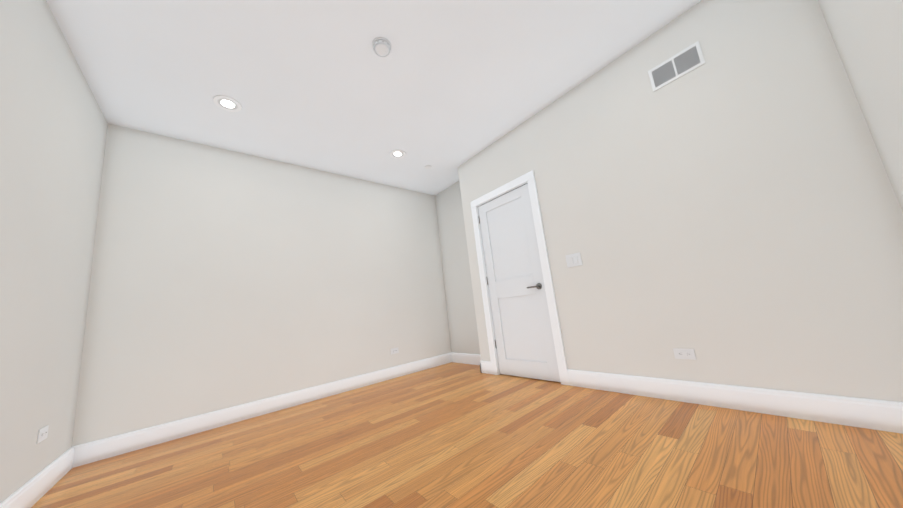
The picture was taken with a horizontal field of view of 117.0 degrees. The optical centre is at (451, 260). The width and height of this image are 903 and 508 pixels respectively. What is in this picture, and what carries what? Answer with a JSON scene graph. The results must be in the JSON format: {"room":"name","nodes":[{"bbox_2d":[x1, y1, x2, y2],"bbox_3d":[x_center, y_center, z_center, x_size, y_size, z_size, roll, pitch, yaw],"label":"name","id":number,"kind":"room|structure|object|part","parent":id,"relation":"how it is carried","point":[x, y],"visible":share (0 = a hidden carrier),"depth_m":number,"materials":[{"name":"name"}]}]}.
{"room":"empty bedroom","nodes":[
{"label":"empty bedroom","id":0,"kind":"room"},
{"bbox_2d":[0,0,107,502],"bbox_3d":[-1.631,-0.249,0.686,0.120,2.700,4.131,2,-13,-40],"label":"wall","id":1,"kind":"structure","parent":0,"point":[53,127],"depth_m":1.54,"materials":[{"name":"paint"}]},
{"bbox_2d":[0,445,79,507],"bbox_3d":[-1.441,1.007,0.515,0.016,0.140,3.891,2,-13,-40],"label":"baseboard","id":2,"kind":"structure","parent":1,"relation":"attached to","point":[27,495],"depth_m":1.60,"materials":[{"name":"white paint"}]},
{"bbox_2d":[37,425,48,443],"bbox_3d":[-2.382,1.014,1.615,0.008,0.071,0.116,2,-13,-40],"label":"outlet","id":3,"kind":"object","parent":1,"relation":"attached to","point":[42,433],"visible":1,"depth_m":1.60,"materials":[{"name":"white plastic"}]},
{"bbox_2d":[72,124,450,445],"bbox_3d":[-1.171,0.209,3.659,4.457,2.700,0.120,2,-13,-40],"label":"wall","id":4,"kind":"structure","parent":0,"point":[221,279],"depth_m":2.76,"materials":[{"name":"paint"}]},
{"bbox_2d":[76,352,451,466],"bbox_3d":[-1.327,1.438,3.105,3.507,0.140,0.016,2,-13,-40],"label":"baseboard","id":5,"kind":"structure","parent":4,"relation":"attached to","point":[105,448],"depth_m":2.52,"materials":[{"name":"white paint"}]},
{"bbox_2d":[390,347,398,353],"bbox_3d":[-0.753,1.201,3.667,0.116,0.071,0.008,2,-13,-40],"label":"outlet","id":6,"kind":"object","parent":4,"relation":"attached to","point":[394,350],"visible":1,"depth_m":3.66,"materials":[{"name":"white plastic"}]},
{"bbox_2d":[46,0,701,195],"bbox_3d":[-0.087,-1.562,2.364,4.577,0.100,4.131,2,-13,-40],"label":"ceiling","id":7,"kind":"structure","parent":0,"point":[444,89],"depth_m":2.13,"materials":[{"name":"paint"}]},
{"bbox_2d":[213,95,241,111],"bbox_3d":[-1.883,-1.315,2.329,0.192,0.006,0.192,2,-13,-40],"label":"recessed light","id":8,"kind":"object","parent":7,"relation":"in","point":[226,103],"visible":1,"depth_m":2.32,"materials":[{"name":"white"}]},
{"bbox_2d":[372,37,391,56],"bbox_3d":[-0.497,-1.512,1.977,0.136,0.038,0.136,2,-13,-40],"label":"smoke detector","id":9,"kind":"object","parent":7,"relation":"attached to","point":[381,46],"visible":1,"depth_m":1.95,"materials":[{"name":"white plastic"}]},
{"bbox_2d":[390,149,405,158],"bbox_3d":[-0.648,-1.279,3.337,0.192,0.006,0.192,2,-13,-40],"label":"recessed light","id":10,"kind":"object","parent":7,"relation":"in","point":[397,153],"visible":1,"depth_m":3.33,"materials":[{"name":"white"}]},
{"bbox_2d":[435,181,479,354],"bbox_3d":[0.281,0.118,4.069,0.120,2.700,1.162,2,-13,-40],"label":"wall","id":11,"kind":"structure","parent":0,"point":[462,322],"depth_m":4.21,"materials":[{"name":"paint"}]},
{"bbox_2d":[452,352,480,364],"bbox_3d":[0.298,1.392,3.892,0.016,0.140,0.900,2,-13,-40],"label":"baseboard","id":12,"kind":"structure","parent":11,"relation":"attached to","point":[464,358],"depth_m":3.99,"materials":[{"name":"white paint"}]},
{"bbox_2d":[31,362,902,507],"bbox_3d":[0.217,1.181,1.895,4.577,0.100,4.131,2,-13,-40],"label":"floor","id":13,"kind":"structure","parent":0,"point":[455,435],"depth_m":1.51,"materials":[{"name":"brown wood"}]},
{"bbox_2d":[458,159,489,360],"bbox_3d":[0.419,0.021,3.594,0.290,2.700,0.241,2,-13,-40],"label":"wall","id":14,"kind":"structure","parent":0,"point":[466,184],"depth_m":3.55,"materials":[{"name":"paint"}]},
{"bbox_2d":[476,356,491,372],"bbox_3d":[0.460,1.300,3.460,0.279,0.140,0.016,2,-13,-40],"label":"baseboard","id":15,"kind":"structure","parent":14,"relation":"attached to","point":[485,366],"depth_m":3.32,"materials":[{"name":"white paint"}]},
{"bbox_2d":[470,0,902,401],"bbox_3d":[1.303,-0.275,2.435,0.120,2.700,2.729,2,-13,-40],"label":"wall","id":16,"kind":"structure","parent":0,"point":[729,212],"depth_m":1.79,"materials":[{"name":"paint"}]},
{"bbox_2d":[478,183,559,381],"bbox_3d":[0.677,0.239,3.056,0.092,2.021,0.756,2,-13,-40],"label":"door","id":17,"kind":"structure","parent":16,"relation":"in","point":[525,346],"depth_m":3.04,"materials":[{"name":"white paint"}]},
{"bbox_3d":[0.846,0.272,2.832,0.058,0.062,0.142,2,-13,-40],"label":"handle","id":18,"kind":"part","parent":17,"relation":"part of","materials":[{"name":"grey metal"}]},
{"bbox_2d":[470,170,568,384],"bbox_3d":[0.712,0.197,3.097,0.139,2.125,0.942,2,-13,-40],"label":"door frame","id":19,"kind":"structure","parent":16,"relation":"attached to","point":[529,178],"depth_m":2.90,"materials":[{"name":"white paint"}]},
{"bbox_2d":[565,252,582,267],"bbox_3d":[1.120,-0.002,2.537,0.012,0.117,0.140,2,-13,-40],"label":"light switch","id":20,"kind":"object","parent":16,"relation":"attached to","point":[574,259],"visible":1,"depth_m":2.54,"materials":[{"name":"white plastic"}]},
{"bbox_2d":[648,41,704,91],"bbox_3d":[1.621,-1.399,2.009,0.008,0.178,0.300,2,-13,-40],"label":"air vent","id":21,"kind":"object","parent":16,"relation":"in","point":[690,58],"visible":1,"depth_m":2.00,"materials":[{"name":"white metal"}]},
{"bbox_2d":[673,348,696,359],"bbox_3d":[1.621,0.651,1.926,0.008,0.071,0.116,2,-13,-40],"label":"outlet","id":22,"kind":"object","parent":16,"relation":"attached to","point":[680,353],"visible":1,"depth_m":1.92,"materials":[{"name":"white plastic"}]},
{"bbox_2d":[567,369,902,433],"bbox_3d":[1.660,0.894,1.863,0.016,0.140,1.827,2,-13,-40],"label":"baseboard","id":23,"kind":"structure","parent":16,"relation":"attached to","point":[881,415],"depth_m":1.64,"materials":[{"name":"white paint"}]},
{"bbox_2d":[817,0,902,211],"bbox_3d":[1.393,-0.586,0.678,4.457,2.700,0.120,2,-13,-40],"label":"wall","id":24,"kind":"structure","parent":0,"point":[867,36],"depth_m":1.22,"materials":[{"name":"paint"}]}
]}

